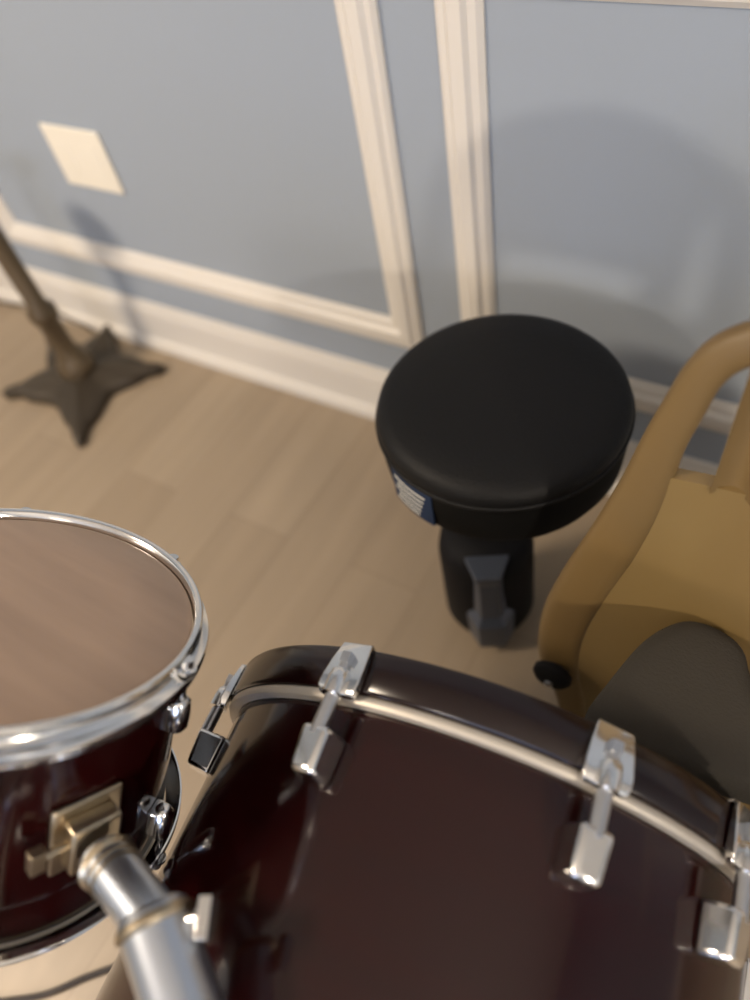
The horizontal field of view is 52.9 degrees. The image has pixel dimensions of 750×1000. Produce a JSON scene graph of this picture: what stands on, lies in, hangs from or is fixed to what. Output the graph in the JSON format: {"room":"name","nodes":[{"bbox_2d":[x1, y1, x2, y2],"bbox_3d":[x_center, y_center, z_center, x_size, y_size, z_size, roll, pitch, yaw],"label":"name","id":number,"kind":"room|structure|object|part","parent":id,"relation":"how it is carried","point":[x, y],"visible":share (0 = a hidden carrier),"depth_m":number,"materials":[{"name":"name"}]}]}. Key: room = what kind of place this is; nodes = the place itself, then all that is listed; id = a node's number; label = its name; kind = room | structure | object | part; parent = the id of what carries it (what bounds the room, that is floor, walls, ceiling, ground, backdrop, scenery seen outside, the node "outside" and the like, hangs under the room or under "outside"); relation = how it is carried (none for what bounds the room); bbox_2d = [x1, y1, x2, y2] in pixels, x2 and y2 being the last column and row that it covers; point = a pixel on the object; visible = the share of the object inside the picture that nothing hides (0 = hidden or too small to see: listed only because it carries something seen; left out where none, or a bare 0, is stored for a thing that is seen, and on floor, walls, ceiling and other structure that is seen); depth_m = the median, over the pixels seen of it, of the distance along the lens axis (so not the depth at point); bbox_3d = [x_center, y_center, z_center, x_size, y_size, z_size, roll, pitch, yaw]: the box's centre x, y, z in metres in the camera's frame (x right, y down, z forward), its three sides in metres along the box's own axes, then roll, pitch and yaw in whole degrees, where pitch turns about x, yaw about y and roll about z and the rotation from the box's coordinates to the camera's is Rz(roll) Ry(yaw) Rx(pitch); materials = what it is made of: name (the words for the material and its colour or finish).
{"room":"music room","nodes":[
{"label":"music room","id":0,"kind":"room"},
{"bbox_2d":[0,0,749,464],"bbox_3d":[0.268,-0.803,0.550,5.500,2.450,0.100,20,60,24],"label":"wall","id":1,"kind":"structure","parent":0,"point":[619,132],"depth_m":1.17,"materials":[{"name":"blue paint"}]},
{"bbox_2d":[39,123,124,194],"bbox_3d":[-0.599,-0.697,1.543,0.166,0.132,0.008,20,60,24],"label":"wall outlet","id":2,"kind":"object","parent":1,"relation":"attached to","point":[82,156],"visible":1,"depth_m":1.53,"materials":[{"name":"beige plastic"}]},
{"bbox_2d":[0,0,423,348],"bbox_3d":[-0.478,-0.679,1.432,1.213,0.690,0.019,20,60,24],"label":"trim","id":3,"kind":"structure","parent":1,"relation":"attached to","point":[359,24],"depth_m":1.36,"materials":[{"name":"white paint"}]},
{"bbox_2d":[0,266,718,495],"bbox_3d":[0.418,-0.074,1.436,5.300,0.139,0.031,20,60,24],"label":"baseboard","id":4,"kind":"structure","parent":1,"relation":"attached to","point":[346,384],"depth_m":1.80,"materials":[{"name":"white paint"}]},
{"bbox_2d":[434,0,749,434],"bbox_3d":[0.618,-0.272,0.911,1.176,0.690,0.019,20,60,24],"label":"trim","id":5,"kind":"structure","parent":1,"relation":"attached to","point":[460,24],"depth_m":1.07,"materials":[{"name":"white paint"}]},
{"bbox_2d":[0,300,749,999],"bbox_3d":[-0.573,1.512,0.593,5.500,0.080,4.328,20,60,24],"label":"floor","id":6,"kind":"structure","parent":0,"point":[285,513],"depth_m":1.57,"materials":[{"name":"brown wood"}]},
{"bbox_2d":[0,301,93,332],"bbox_3d":[-0.970,-0.543,2.113,0.487,0.051,0.028,18,59,23],"label":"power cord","id":7,"kind":"object","parent":6,"relation":"on","point":[1,302],"visible":0.64,"depth_m":2.06,"materials":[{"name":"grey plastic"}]},
{"bbox_2d":[0,964,112,999],"bbox_3d":[-0.498,0.652,1.160,0.583,0.009,0.199,-21,53,-5],"label":"cable","id":8,"kind":"object","parent":6,"relation":"on","point":[34,996],"visible":0.3,"depth_m":1.10,"materials":[{"name":"grey plastic"}]},
{"bbox_2d":[0,228,165,447],"bbox_3d":[-0.789,-0.471,1.728,0.412,0.525,0.331,29,64,28],"label":"pedestal stand","id":9,"kind":"object","parent":6,"relation":"on","point":[78,380],"visible":1,"depth_m":1.84,"materials":[{"name":"brown metal"}]},
{"bbox_2d":[95,642,749,999],"bbox_3d":[-0.008,0.523,0.777,0.994,0.629,0.524,13,57,20],"label":"bass drum","id":10,"kind":"object","parent":6,"relation":"on","point":[366,823],"visible":0.98,"depth_m":0.60,"materials":[{"name":"brown wood"}]},
{"bbox_2d":[78,834,224,999],"bbox_3d":[-0.159,0.307,0.557,0.085,0.074,0.163,-37,55,-16],"label":"stand pole","id":11,"kind":"object","parent":10,"relation":"attached to","point":[161,939],"visible":1,"depth_m":0.53,"materials":[{"name":"silver metal"}]},
{"bbox_2d":[0,507,208,966],"bbox_3d":[-0.348,0.200,0.710,0.356,0.410,0.430,27,63,27],"label":"drum","id":12,"kind":"object","parent":11,"relation":"attached to","point":[100,654],"visible":0.96,"depth_m":0.64,"materials":[{"name":"brown wood"}]},
{"bbox_3d":[-0.210,0.334,0.732,0.018,0.059,0.018,17,24,6],"label":"tension rod","id":13,"kind":"part","parent":12,"relation":"part of","materials":[{"name":"silver metal"}]},
{"bbox_3d":[-0.217,0.085,0.797,0.018,0.059,0.018,31,28,33],"label":"tension rod","id":14,"kind":"part","parent":12,"relation":"part of","materials":[{"name":"silver metal"}]},
{"bbox_3d":[-0.166,0.162,0.654,0.018,0.059,0.018,17,24,6],"label":"tension rod","id":15,"kind":"part","parent":12,"relation":"part of","materials":[{"name":"silver metal"}]},
{"bbox_3d":[-0.189,0.297,0.576,0.093,0.061,0.041,30,64,28],"label":"arm","id":16,"kind":"part","parent":11,"relation":"part of","materials":[{"name":"silver metal"}]},
{"bbox_3d":[-0.145,0.331,0.533,0.053,0.064,0.090,-27,53,-9],"label":"post","id":17,"kind":"part","parent":11,"relation":"part of","materials":[{"name":"silver metal"}]},
{"bbox_3d":[-0.182,0.241,0.880,0.014,0.014,0.078,24,60,3],"label":"tension rod","id":18,"kind":"part","parent":10,"relation":"part of","materials":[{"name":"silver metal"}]},
{"bbox_3d":[-0.036,0.170,0.663,0.014,0.014,0.078,0,51,36],"label":"tension rod","id":19,"kind":"part","parent":10,"relation":"part of","materials":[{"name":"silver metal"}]},
{"bbox_3d":[0.180,0.226,0.590,0.014,0.014,0.078,26,60,-1],"label":"tension rod","id":20,"kind":"part","parent":10,"relation":"part of","materials":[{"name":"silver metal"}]},
{"bbox_3d":[0.306,0.308,0.624,0.014,0.014,0.078,-17,39,49],"label":"tension rod","id":21,"kind":"part","parent":10,"relation":"part of","materials":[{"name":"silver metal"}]},
{"bbox_2d":[375,314,635,646],"bbox_3d":[0.204,0.005,1.185,0.343,0.511,0.343,20,60,24],"label":"stool","id":22,"kind":"object","parent":6,"relation":"on","point":[500,432],"visible":1,"depth_m":0.97,"materials":[{"name":"black leather"}]},
{"bbox_2d":[394,474,423,514],"bbox_3d":[0.048,-0.004,0.996,0.006,0.047,0.059,-37,56,-16],"label":"print","id":23,"kind":"object","parent":22,"relation":"attached to","point":[412,498],"depth_m":0.99,"materials":[{"name":"grey"}]},
{"bbox_3d":[0.167,-0.135,0.997,0.338,0.036,0.338,20,60,24],"label":"seat","id":24,"kind":"part","parent":22,"relation":"part of","materials":[{"name":"black leather"}]},
{"bbox_3d":[0.177,-0.097,1.049,0.336,0.095,0.336,20,60,24],"label":"seat","id":25,"kind":"part","parent":22,"relation":"part of","materials":[{"name":"black leather"}]},
{"bbox_2d":[533,320,749,809],"bbox_3d":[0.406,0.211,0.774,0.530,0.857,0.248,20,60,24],"label":"wooden chair","id":26,"kind":"object","parent":6,"relation":"on","point":[644,630],"visible":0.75,"depth_m":0.76,"materials":[{"name":"brown wood"}]},
{"bbox_3d":[0.233,0.232,0.995,0.052,0.052,0.020,20,60,24],"label":"knob","id":27,"kind":"part","parent":26,"relation":"part of","materials":[{"name":"black plastic"}]},
{"bbox_3d":[0.438,0.201,0.833,0.474,0.525,0.094,20,60,24],"label":"panel","id":28,"kind":"part","parent":26,"relation":"part of","materials":[{"name":"beige wood"}]},
{"bbox_3d":[0.378,0.245,0.781,0.287,0.022,0.177,20,60,24],"label":"seat","id":29,"kind":"part","parent":26,"relation":"part of","materials":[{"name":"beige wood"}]}
]}

